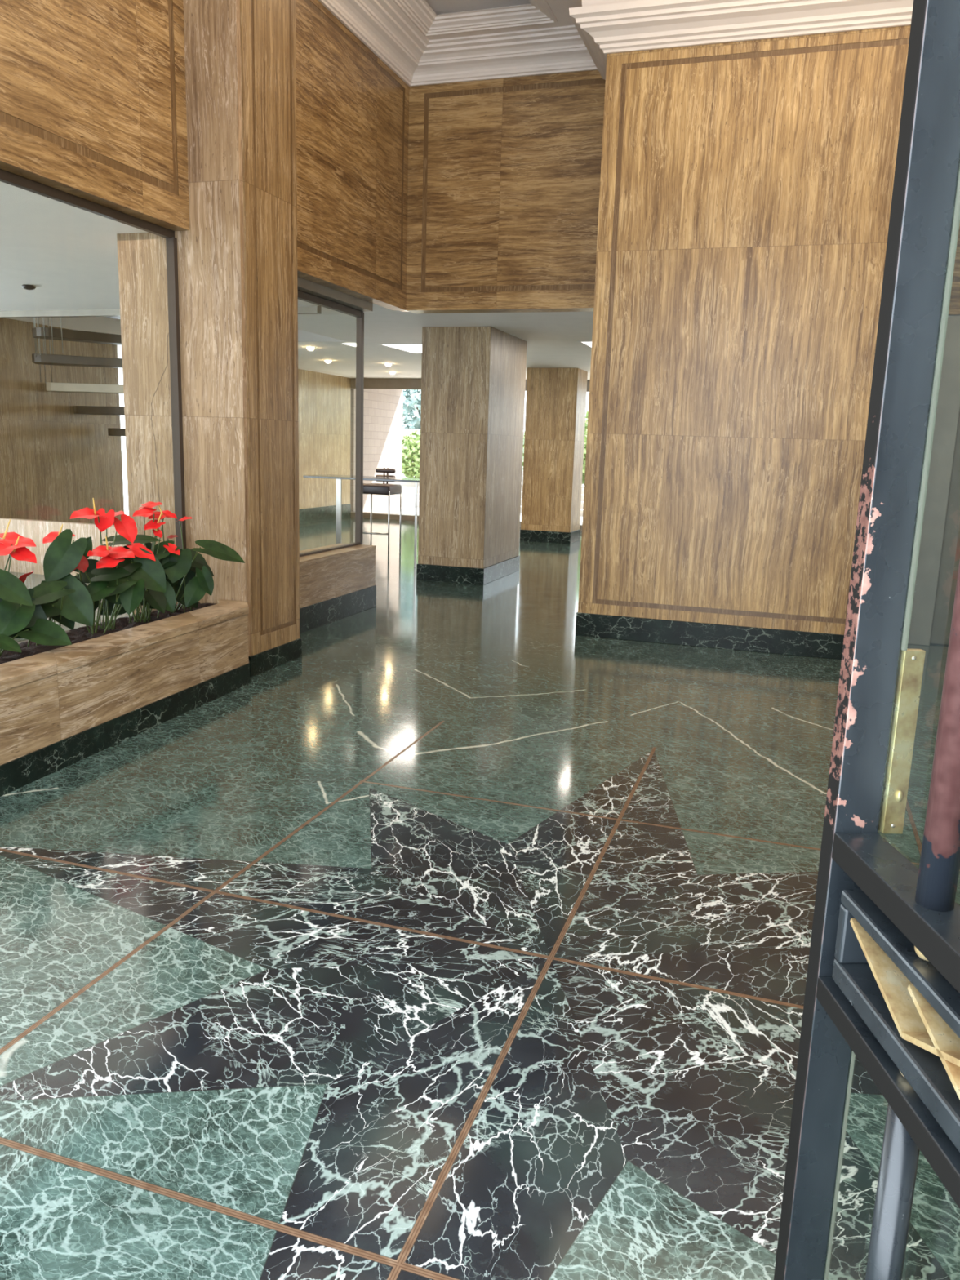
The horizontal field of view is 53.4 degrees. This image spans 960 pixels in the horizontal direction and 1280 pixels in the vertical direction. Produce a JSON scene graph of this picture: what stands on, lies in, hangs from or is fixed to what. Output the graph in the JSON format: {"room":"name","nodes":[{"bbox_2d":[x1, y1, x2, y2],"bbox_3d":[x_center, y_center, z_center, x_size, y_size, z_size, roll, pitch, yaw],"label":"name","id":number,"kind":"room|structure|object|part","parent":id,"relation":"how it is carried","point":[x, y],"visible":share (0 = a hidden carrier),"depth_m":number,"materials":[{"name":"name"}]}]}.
{"room":"lobby","nodes":[
{"label":"lobby","id":0,"kind":"room"},
{"bbox_2d":[0,318,124,524],"bbox_3d":[-5.216,-2.353,11.434,0.200,2.720,2.520,5,12,17],"label":"wall","id":1,"kind":"structure","parent":0,"point":[55,460],"depth_m":11.41,"materials":[{"name":"wood"}]},
{"bbox_2d":[0,306,321,318],"bbox_3d":[-3.458,-3.220,9.369,4.180,0.070,0.080,5,12,17],"label":"trim","id":2,"kind":"structure","parent":1,"relation":"attached to","point":[301,309],"depth_m":9.52,"materials":[{"name":"grey paint"}]},
{"bbox_2d":[0,517,126,576],"bbox_3d":[-4.146,-0.940,10.051,2.880,0.570,0.100,5,12,17],"label":"wall","id":3,"kind":"structure","parent":0,"point":[35,530],"depth_m":10.16,"materials":[{"name":"wood"}]},
{"bbox_2d":[57,316,314,333],"bbox_3d":[-3.499,-4.620,10.796,3.170,1.880,3.140,5,12,17],"label":"ceiling","id":4,"kind":"structure","parent":0,"point":[115,323],"depth_m":11.99,"materials":[{"name":"white paint"}]},
{"bbox_2d":[0,0,408,310],"bbox_3d":[-1.990,-3.397,4.780,0.130,2.220,8.200,5,12,17],"label":"wall","id":5,"kind":"structure","parent":0,"point":[93,92],"depth_m":5.40,"materials":[{"name":"wood"}]},
{"bbox_2d":[0,168,186,644],"bbox_3d":[-2.633,-0.886,3.685,0.055,2.300,4.850,5,12,17],"label":"window","id":6,"kind":"structure","parent":5,"relation":"in","point":[6,177],"depth_m":5.76,"materials":[{"name":"brown metal"}]},
{"bbox_2d":[297,276,373,311],"bbox_3d":[-1.432,-2.760,7.424,0.280,0.088,2.250,5,12,17],"label":"trim","id":7,"kind":"structure","parent":5,"relation":"attached to","point":[303,285],"depth_m":7.74,"materials":[{"name":"grey paint"}]},
{"bbox_2d":[240,0,299,655],"bbox_3d":[-1.312,-2.303,5.944,0.050,4.785,0.620,5,12,17],"label":"wall","id":8,"kind":"structure","parent":0,"point":[267,27],"depth_m":5.97,"materials":[{"name":"wood"}]},
{"bbox_2d":[248,637,302,677],"bbox_3d":[-1.785,0.072,6.543,0.895,0.135,0.674,5,12,17],"label":"baseboard","id":9,"kind":"structure","parent":8,"relation":"attached to","point":[265,660],"depth_m":6.38,"materials":[{"name":"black stone"}]},
{"bbox_2d":[0,181,593,380],"bbox_3d":[-1.645,-3.268,9.461,15.400,0.120,17.400,5,12,17],"label":"ceiling","id":10,"kind":"structure","parent":0,"point":[552,338],"depth_m":9.13,"materials":[{"name":"white paint"}]},
{"bbox_2d":[21,284,35,289],"bbox_3d":[-3.795,-2.971,8.023,0.110,0.050,0.110,5,12,17],"label":"light","id":11,"kind":"object","parent":10,"relation":"attached to","point":[24,286],"visible":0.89,"depth_m":7.99,"materials":[{"name":"silver metal"}]},
{"bbox_2d":[305,346,315,351],"bbox_3d":[-2.273,-3.925,12.803,0.134,0.083,0.134,5,12,17],"label":"recessed light","id":12,"kind":"object","parent":10,"relation":"in","point":[310,348],"visible":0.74,"depth_m":12.77,"materials":[{"name":"glass"}]},
{"bbox_2d":[383,363,392,366],"bbox_3d":[-1.444,-4.352,15.027,0.134,0.083,0.134,5,12,17],"label":"recessed light","id":13,"kind":"object","parent":10,"relation":"in","point":[386,364],"visible":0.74,"depth_m":15.00,"materials":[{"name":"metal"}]},
{"bbox_2d":[377,343,422,353],"bbox_3d":[-0.656,-3.803,12.457,0.960,0.009,1.140,5,12,17],"label":"ceiling light panel","id":14,"kind":"object","parent":10,"relation":"attached to","point":[409,348],"visible":0.48,"depth_m":12.33,"materials":[{"name":"white paint"}]},
{"bbox_2d":[577,341,591,348],"bbox_3d":[1.573,-3.537,11.494,0.560,0.009,1.140,5,12,17],"label":"ceiling light panel","id":15,"kind":"object","parent":10,"relation":"attached to","point":[588,344],"visible":0.24,"depth_m":11.22,"materials":[{"name":"white paint"}]},
{"bbox_2d":[582,342,591,346],"bbox_3d":[1.573,-3.538,11.494,0.520,0.004,1.100,5,12,17],"label":"diffuser","id":16,"kind":"object","parent":15,"relation":"attached to","point":[587,344],"depth_m":11.30,"materials":[{"name":"white plastic"}]},
{"bbox_2d":[299,542,376,608],"bbox_3d":[-1.476,-0.507,7.844,0.365,0.368,2.193,5,12,17],"label":"wall","id":17,"kind":"structure","parent":0,"point":[328,575],"depth_m":8.09,"materials":[{"name":"wood"}]},
{"bbox_2d":[297,289,364,556],"bbox_3d":[-1.432,-1.700,7.621,0.055,2.062,2.235,5,12,17],"label":"window","id":18,"kind":"structure","parent":17,"relation":"in","point":[302,295],"depth_m":8.54,"materials":[{"name":"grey metal"}]},
{"bbox_2d":[299,585,376,633],"bbox_3d":[-1.484,-0.229,7.904,0.375,0.200,2.200,5,12,17],"label":"baseboard","id":19,"kind":"structure","parent":17,"relation":"attached to","point":[322,613],"depth_m":8.10,"materials":[{"name":"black stone"}]},
{"bbox_2d":[297,368,403,512],"bbox_3d":[-3.100,-3.967,17.720,0.250,3.700,7.950,5,12,17],"label":"wall","id":20,"kind":"structure","parent":0,"point":[324,400],"depth_m":18.58,"materials":[{"name":"brown wood"}]},
{"bbox_2d":[298,503,351,524],"bbox_3d":[-3.535,-2.144,16.797,0.210,0.270,5.300,5,12,17],"label":"baseboard","id":21,"kind":"structure","parent":20,"relation":"attached to","point":[308,515],"depth_m":18.07,"materials":[{"name":"green stone"}]},
{"bbox_2d":[351,377,590,530],"bbox_3d":[2.881,-3.369,17.414,11.800,2.820,0.300,5,12,17],"label":"window","id":22,"kind":"structure","parent":20,"relation":"in","point":[369,383],"depth_m":18.57,"materials":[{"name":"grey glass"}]},
{"bbox_2d":[0,511,959,1279],"bbox_3d":[-1.311,-0.397,9.556,16.700,0.120,18.350,5,12,17],"label":"floor","id":23,"kind":"structure","parent":0,"point":[466,935],"depth_m":2.82,"materials":[{"name":"stone"}]},
{"bbox_2d":[31,316,125,435],"bbox_3d":[-3.965,-3.116,11.411,2.840,4.300,1.888,-9,16,-44],"label":"spiral staircase","id":24,"kind":"structure","parent":23,"relation":"on","point":[39,332],"depth_m":10.71,"materials":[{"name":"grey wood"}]},
{"bbox_2d":[0,599,249,796],"bbox_3d":[-2.201,0.349,4.232,0.723,0.490,3.995,5,12,17],"label":"planter","id":25,"kind":"object","parent":23,"relation":"on","point":[61,706],"visible":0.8,"depth_m":4.69,"materials":[{"name":"wood"}]},
{"bbox_2d":[0,519,71,656],"bbox_3d":[-2.182,-0.212,4.387,0.447,0.672,0.362,8,13,27],"label":"anthurium","id":26,"kind":"object","parent":25,"relation":"on","point":[28,621],"visible":1,"depth_m":4.36,"materials":[{"name":"green plant"}]},
{"bbox_2d":[0,540,22,555],"bbox_3d":[-2.167,-0.411,4.339,0.114,0.069,0.144,5,12,17],"label":"flower","id":27,"kind":"object","parent":26,"relation":"on","point":[12,548],"depth_m":4.37,"materials":[{"name":"red plant"}]},
{"bbox_2d":[0,532,36,547],"bbox_3d":[-2.162,-0.463,4.421,0.200,0.064,0.133,-1,12,-13],"label":"flower","id":28,"kind":"object","parent":26,"relation":"on","point":[10,540],"depth_m":4.42,"materials":[{"name":"red plant"}]},
{"bbox_2d":[8,546,36,563],"bbox_3d":[-2.116,-0.391,4.391,0.143,0.074,0.113,5,12,17],"label":"flower","id":29,"kind":"object","parent":26,"relation":"on","point":[20,553],"depth_m":4.39,"materials":[{"name":"red plant"}]},
{"bbox_2d":[18,570,33,582],"bbox_3d":[-2.120,-0.281,4.445,0.116,0.089,0.100,5,12,17],"label":"flower","id":30,"kind":"object","parent":26,"relation":"on","point":[23,577],"depth_m":4.43,"materials":[{"name":"red plant"}]},
{"bbox_2d":[22,524,93,646],"bbox_3d":[-2.085,-0.250,4.708,0.326,0.623,0.458,-1,12,-12],"label":"anthurium","id":31,"kind":"object","parent":25,"relation":"on","point":[64,598],"visible":0.85,"depth_m":4.73,"materials":[{"name":"green plant"}]},
{"bbox_2d":[42,531,58,543],"bbox_3d":[-2.128,-0.511,4.769,0.093,0.051,0.120,5,12,17],"label":"flower","id":32,"kind":"object","parent":31,"relation":"on","point":[53,537],"depth_m":4.76,"materials":[{"name":"red plant"}]},
{"bbox_2d":[69,497,144,634],"bbox_3d":[-2.020,-0.380,5.063,0.456,0.742,0.327,-4,13,-26],"label":"anthurium","id":33,"kind":"object","parent":25,"relation":"on","point":[108,578],"visible":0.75,"depth_m":5.07,"materials":[{"name":"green plant"}]},
{"bbox_2d":[77,555,88,572],"bbox_3d":[-2.054,-0.391,4.898,0.079,0.085,0.072,5,12,17],"label":"flower","id":34,"kind":"object","parent":33,"relation":"on","point":[83,564],"depth_m":4.90,"materials":[{"name":"red plant"}]},
{"bbox_2d":[69,506,106,519],"bbox_3d":[-2.042,-0.662,4.982,0.138,0.053,0.184,5,12,17],"label":"flower","id":35,"kind":"object","parent":33,"relation":"on","point":[86,513],"depth_m":5.00,"materials":[{"name":"red plant"}]},
{"bbox_2d":[86,545,117,557],"bbox_3d":[-1.979,-0.464,4.988,0.157,0.050,0.104,-7,15,-38],"label":"flower","id":36,"kind":"object","parent":33,"relation":"on","point":[102,551],"depth_m":4.99,"materials":[{"name":"red plant"}]},
{"bbox_2d":[94,507,115,532],"bbox_3d":[-1.985,-0.636,5.053,0.092,0.121,0.092,5,12,17],"label":"flower","id":37,"kind":"object","parent":33,"relation":"on","point":[104,520],"depth_m":5.05,"materials":[{"name":"red plant"}]},
{"bbox_2d":[93,510,124,522],"bbox_3d":[-1.986,-0.661,5.115,0.170,0.064,0.120,5,12,17],"label":"flower","id":38,"kind":"object","parent":33,"relation":"on","point":[110,517],"depth_m":5.06,"materials":[{"name":"red plant"}]},
{"bbox_2d":[96,555,124,568],"bbox_3d":[-1.940,-0.409,4.993,0.113,0.057,0.148,5,12,17],"label":"flower","id":39,"kind":"object","parent":33,"relation":"on","point":[107,561],"depth_m":5.00,"materials":[{"name":"red plant"}]},
{"bbox_2d":[108,546,134,558],"bbox_3d":[-1.915,-0.464,5.060,0.183,0.052,0.131,5,12,17],"label":"flower","id":40,"kind":"object","parent":33,"relation":"on","point":[119,552],"depth_m":5.06,"materials":[{"name":"red plant"}]},
{"bbox_2d":[113,514,137,543],"bbox_3d":[-1.925,-0.601,5.154,0.118,0.152,0.118,5,12,17],"label":"flower","id":41,"kind":"object","parent":33,"relation":"on","point":[127,528],"depth_m":5.16,"materials":[{"name":"red plant"}]},
{"bbox_2d":[100,501,191,622],"bbox_3d":[-1.909,-0.427,5.427,0.405,0.694,0.496,5,12,17],"label":"anthurium","id":42,"kind":"object","parent":25,"relation":"on","point":[162,566],"visible":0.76,"depth_m":5.44,"materials":[{"name":"green plant"}]},
{"bbox_2d":[126,542,155,560],"bbox_3d":[-1.881,-0.482,5.250,0.169,0.092,0.137,5,12,17],"label":"flower","id":43,"kind":"object","parent":42,"relation":"on","point":[141,553],"depth_m":5.27,"materials":[{"name":"red plant"}]},
{"bbox_2d":[132,506,160,516],"bbox_3d":[-1.892,-0.730,5.431,0.124,0.050,0.145,5,12,17],"label":"flower","id":44,"kind":"object","parent":42,"relation":"on","point":[146,511],"depth_m":5.44,"materials":[{"name":"red plant"}]},
{"bbox_2d":[138,501,162,508],"bbox_3d":[-1.898,-0.776,5.495,0.135,0.039,0.097,5,12,17],"label":"flower","id":45,"kind":"object","parent":42,"relation":"on","point":[149,504],"depth_m":5.50,"materials":[{"name":"red plant"}]},
{"bbox_2d":[144,519,165,529],"bbox_3d":[-1.858,-0.656,5.442,0.095,0.053,0.118,5,12,17],"label":"flower","id":46,"kind":"object","parent":42,"relation":"on","point":[153,524],"depth_m":5.44,"materials":[{"name":"red plant"}]},
{"bbox_2d":[152,528,162,537],"bbox_3d":[-1.843,-0.610,5.455,0.056,0.049,0.048,5,12,17],"label":"flower","id":47,"kind":"object","parent":42,"relation":"on","point":[158,533],"depth_m":5.45,"materials":[{"name":"red plant"}]},
{"bbox_2d":[148,511,169,519],"bbox_3d":[-1.853,-0.718,5.503,0.096,0.040,0.124,5,12,17],"label":"flower","id":48,"kind":"object","parent":42,"relation":"on","point":[157,515],"depth_m":5.48,"materials":[{"name":"red plant"}]},
{"bbox_2d":[163,542,180,555],"bbox_3d":[-1.783,-0.526,5.532,0.091,0.063,0.074,5,12,17],"label":"flower","id":49,"kind":"object","parent":42,"relation":"on","point":[169,548],"depth_m":5.53,"materials":[{"name":"red plant"}]},
{"bbox_2d":[161,510,244,613],"bbox_3d":[-1.675,-0.437,5.637,0.363,0.645,0.511,-9,16,-43],"label":"anthurium","id":50,"kind":"object","parent":25,"relation":"on","point":[189,589],"visible":0.82,"depth_m":5.61,"materials":[{"name":"green plant"}]},
{"bbox_2d":[162,510,177,518],"bbox_3d":[-1.821,-0.730,5.552,0.110,0.045,0.082,5,12,17],"label":"flower","id":51,"kind":"object","parent":50,"relation":"on","point":[166,512],"depth_m":5.57,"materials":[{"name":"red plant"}]},
{"bbox_2d":[165,534,177,539],"bbox_3d":[-1.825,-0.607,5.638,0.076,0.028,0.054,5,12,17],"label":"flower","id":52,"kind":"object","parent":50,"relation":"on","point":[171,536],"depth_m":5.64,"materials":[{"name":"red plant"}]},
{"bbox_2d":[177,516,191,520],"bbox_3d":[-1.758,-0.717,5.676,0.106,0.034,0.074,5,12,17],"label":"flower","id":53,"kind":"object","parent":50,"relation":"on","point":[184,518],"depth_m":5.68,"materials":[{"name":"red plant"}]},
{"bbox_2d":[116,0,251,656],"bbox_3d":[-1.717,-2.337,6.046,0.863,4.785,0.650,5,12,17],"label":"wall pier","id":54,"kind":"object","parent":23,"relation":"on","point":[211,254],"visible":0.56,"depth_m":5.82,"materials":[{"name":"wood"}]},
{"bbox_2d":[302,474,419,567],"bbox_3d":[-1.295,-1.540,12.208,1.770,1.060,0.720,5,12,17],"label":"table","id":55,"kind":"object","parent":23,"relation":"on","point":[339,478],"visible":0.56,"depth_m":12.01,"materials":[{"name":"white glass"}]},
{"bbox_3d":[-1.871,-1.634,12.640,0.070,1.035,0.024,5,12,17],"label":"leg","id":56,"kind":"part","parent":55,"relation":"part of","materials":[{"name":"metal"}]},
{"bbox_3d":[-0.789,-1.414,11.730,0.024,1.035,0.024,5,12,17],"label":"leg","id":57,"kind":"part","parent":55,"relation":"part of","materials":[{"name":"metal"}]},
{"bbox_2d":[362,467,401,556],"bbox_3d":[-1.361,-1.752,12.983,0.462,1.161,0.524,5,12,17],"label":"bar stool","id":58,"kind":"object","parent":23,"relation":"on","point":[368,488],"visible":0.72,"depth_m":12.81,"materials":[{"name":"brown leather"}]},
{"bbox_3d":[-1.512,-1.665,13.264,0.020,0.870,0.020,1,12,-5],"label":"leg","id":59,"kind":"part","parent":58,"relation":"part of","materials":[{"name":"metal"}]},
{"bbox_3d":[-1.352,-2.045,12.923,0.460,0.130,0.440,5,12,17],"label":"seat","id":60,"kind":"part","parent":58,"relation":"part of","materials":[{"name":"brown leather"}]},
{"bbox_3d":[-1.300,-2.221,13.118,0.290,0.090,0.060,5,12,17],"label":"backrest","id":61,"kind":"part","parent":58,"relation":"part of","materials":[{"name":"brown leather"}]},
{"bbox_3d":[-1.296,-2.324,13.097,0.290,0.060,0.060,5,12,17],"label":"backrest","id":62,"kind":"part","parent":58,"relation":"part of","materials":[{"name":"brown leather"}]},
{"bbox_3d":[-1.219,-1.553,12.759,0.020,0.870,0.020,11,15,39],"label":"leg","id":63,"kind":"part","parent":58,"relation":"part of","materials":[{"name":"metal"}]},
{"bbox_3d":[-1.094,-1.625,13.132,0.020,0.870,0.020,1,12,-5],"label":"leg","id":64,"kind":"part","parent":58,"relation":"part of","materials":[{"name":"metal"}]},
{"bbox_2d":[416,326,527,585],"bbox_3d":[-0.072,-2.101,10.993,0.794,2.720,1.444,5,12,17],"label":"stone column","id":65,"kind":"structure","parent":23,"relation":"on","point":[473,378],"depth_m":10.41,"materials":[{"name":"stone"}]},
{"bbox_2d":[520,368,587,543],"bbox_3d":[1.200,-2.976,15.480,0.844,2.720,0.724,5,12,17],"label":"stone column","id":66,"kind":"structure","parent":23,"relation":"on","point":[556,397],"depth_m":15.17,"materials":[{"name":"wood"}]},
{"bbox_2d":[773,0,959,1279],"bbox_3d":[0.558,-0.015,0.762,0.094,2.740,1.017,1,12,-3],"label":"entrance door","id":67,"kind":"structure","parent":23,"relation":"on","point":[882,984],"depth_m":1.19,"materials":[{"name":"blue metal"}]},
{"bbox_3d":[0.523,0.582,0.895,0.063,0.032,0.920,1,12,-3],"label":"rail","id":68,"kind":"part","parent":67,"relation":"part of","materials":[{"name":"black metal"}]},
{"bbox_3d":[0.530,0.373,0.852,0.063,0.038,0.920,1,12,-3],"label":"rail","id":69,"kind":"part","parent":67,"relation":"part of","materials":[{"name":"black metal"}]},
{"bbox_3d":[0.525,0.482,0.876,0.056,0.132,0.844,1,12,-3],"label":"ornament frame","id":70,"kind":"part","parent":67,"relation":"part of","materials":[{"name":"blue metal"}]},
{"bbox_3d":[0.565,0.138,1.278,0.028,0.255,0.014,1,12,-3],"label":"lock plate","id":71,"kind":"part","parent":67,"relation":"part of","materials":[{"name":"gold metal"}]},
{"bbox_2d":[425,0,575,39],"bbox_3d":[1.187,-4.191,3.563,6.850,0.220,8.500,5,12,17],"label":"ceiling","id":72,"kind":"structure","parent":0,"point":[560,8],"depth_m":7.64,"materials":[{"name":"white paint"}]},
{"bbox_2d":[391,0,557,36],"bbox_3d":[-0.228,-4.813,6.817,1.135,0.082,1.980,5,12,17],"label":"trim","id":73,"kind":"structure","parent":72,"relation":"attached to","point":[419,12],"depth_m":7.62,"materials":[{"name":"white paint"}]},
{"bbox_2d":[405,70,605,313],"bbox_3d":[0.345,-4.058,8.385,2.020,2.220,0.220,5,12,17],"label":"wall","id":74,"kind":"structure","parent":0,"point":[504,174],"depth_m":8.34,"materials":[{"name":"wood"}]},
{"bbox_2d":[318,0,598,86],"bbox_3d":[-0.107,-4.676,6.851,1.970,0.245,2.700,5,12,17],"label":"trim","id":75,"kind":"structure","parent":74,"relation":"attached to","point":[380,25],"depth_m":7.92,"materials":[{"name":"white paint"}]},
{"bbox_2d":[577,25,911,635],"bbox_3d":[2.152,-2.327,7.514,2.350,4.310,1.100,5,12,17],"label":"wall","id":76,"kind":"structure","parent":0,"point":[746,187],"depth_m":7.02,"materials":[{"name":"wood"}]},
{"bbox_2d":[575,612,844,659],"bbox_3d":[2.082,-0.123,7.962,2.370,0.190,1.122,5,12,17],"label":"baseboard","id":77,"kind":"structure","parent":76,"relation":"attached to","point":[801,643],"depth_m":7.47,"materials":[{"name":"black stone"}]},
{"bbox_2d":[568,0,913,79],"bbox_3d":[2.154,-4.475,6.867,3.010,0.505,1.330,5,12,17],"label":"trim","id":78,"kind":"structure","parent":76,"relation":"attached to","point":[605,27],"depth_m":6.59,"materials":[{"name":"white paint"}]},
{"bbox_2d":[942,164,959,315],"bbox_3d":[4.544,-3.582,6.953,2.300,2.320,0.200,5,12,17],"label":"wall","id":79,"kind":"structure","parent":0,"point":[954,304],"depth_m":7.32,"materials":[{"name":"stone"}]},
{"bbox_3d":[4.387,-1.216,7.592,2.050,2.620,0.100,5,12,17],"label":"wall","id":80,"kind":"structure","parent":0,"visible":0},
{"bbox_2d":[901,315,959,645],"bbox_3d":[4.371,-1.178,7.454,1.890,2.600,0.140,5,12,17],"label":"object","id":81,"kind":"structure","parent":80,"relation":"in","point":[939,556],"depth_m":7.68,"materials":[{"name":"grey paint"}]},
{"label":"outside","id":82,"kind":"structure","parent":0,"visible":0},
{"bbox_2d":[386,506,582,524],"bbox_3d":[5.205,-3.402,25.421,22.000,0.130,16.100,5,12,17],"label":"ground","id":83,"kind":"structure","parent":82,"point":[405,510],"depth_m":21.49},
{"bbox_2d":[402,389,421,429],"bbox_3d":[-1.902,-6.831,28.797,3.351,4.990,2.541,5,12,17],"label":"tree","id":84,"kind":"object","parent":83,"relation":"on","point":[413,398],"visible":0.06,"depth_m":27.86,"materials":[{"name":"green plant"}]},
{"bbox_2d":[401,475,584,516],"bbox_3d":[5.791,-3.483,24.084,17.100,0.600,6.600,5,12,17],"label":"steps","id":85,"kind":"structure","parent":83,"relation":"on","point":[408,489],"depth_m":23.48,"materials":[{"name":"stone"}]},
{"bbox_2d":[401,429,420,478],"bbox_3d":[-1.503,-4.654,24.177,1.519,1.330,1.305,5,12,17],"label":"shrub","id":86,"kind":"object","parent":85,"relation":"on","point":[411,442],"visible":0.38,"depth_m":23.78,"materials":[{"name":"green plant"}]},
{"bbox_2d":[401,428,524,480],"bbox_3d":[5.037,-4.540,25.043,21.300,1.600,0.300,5,12,17],"label":"wall","id":87,"kind":"structure","parent":85,"relation":"on","point":[405,431],"depth_m":26.97,"materials":[{"name":"paint"}]},
{"bbox_2d":[522,431,524,471],"bbox_3d":[1.468,-4.667,23.702,1.006,1.723,1.128,5,12,17],"label":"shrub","id":88,"kind":"object","parent":85,"relation":"on","point":[524,431],"visible":0.03,"depth_m":23.50,"materials":[{"name":"green plant"}]},
{"bbox_2d":[582,409,588,484],"bbox_3d":[2.989,-4.660,23.175,1.999,1.988,1.489,5,12,17],"label":"shrub","id":89,"kind":"object","parent":85,"relation":"on","point":[587,411],"visible":0.04,"depth_m":22.89,"materials":[{"name":"green plant"}]}
]}

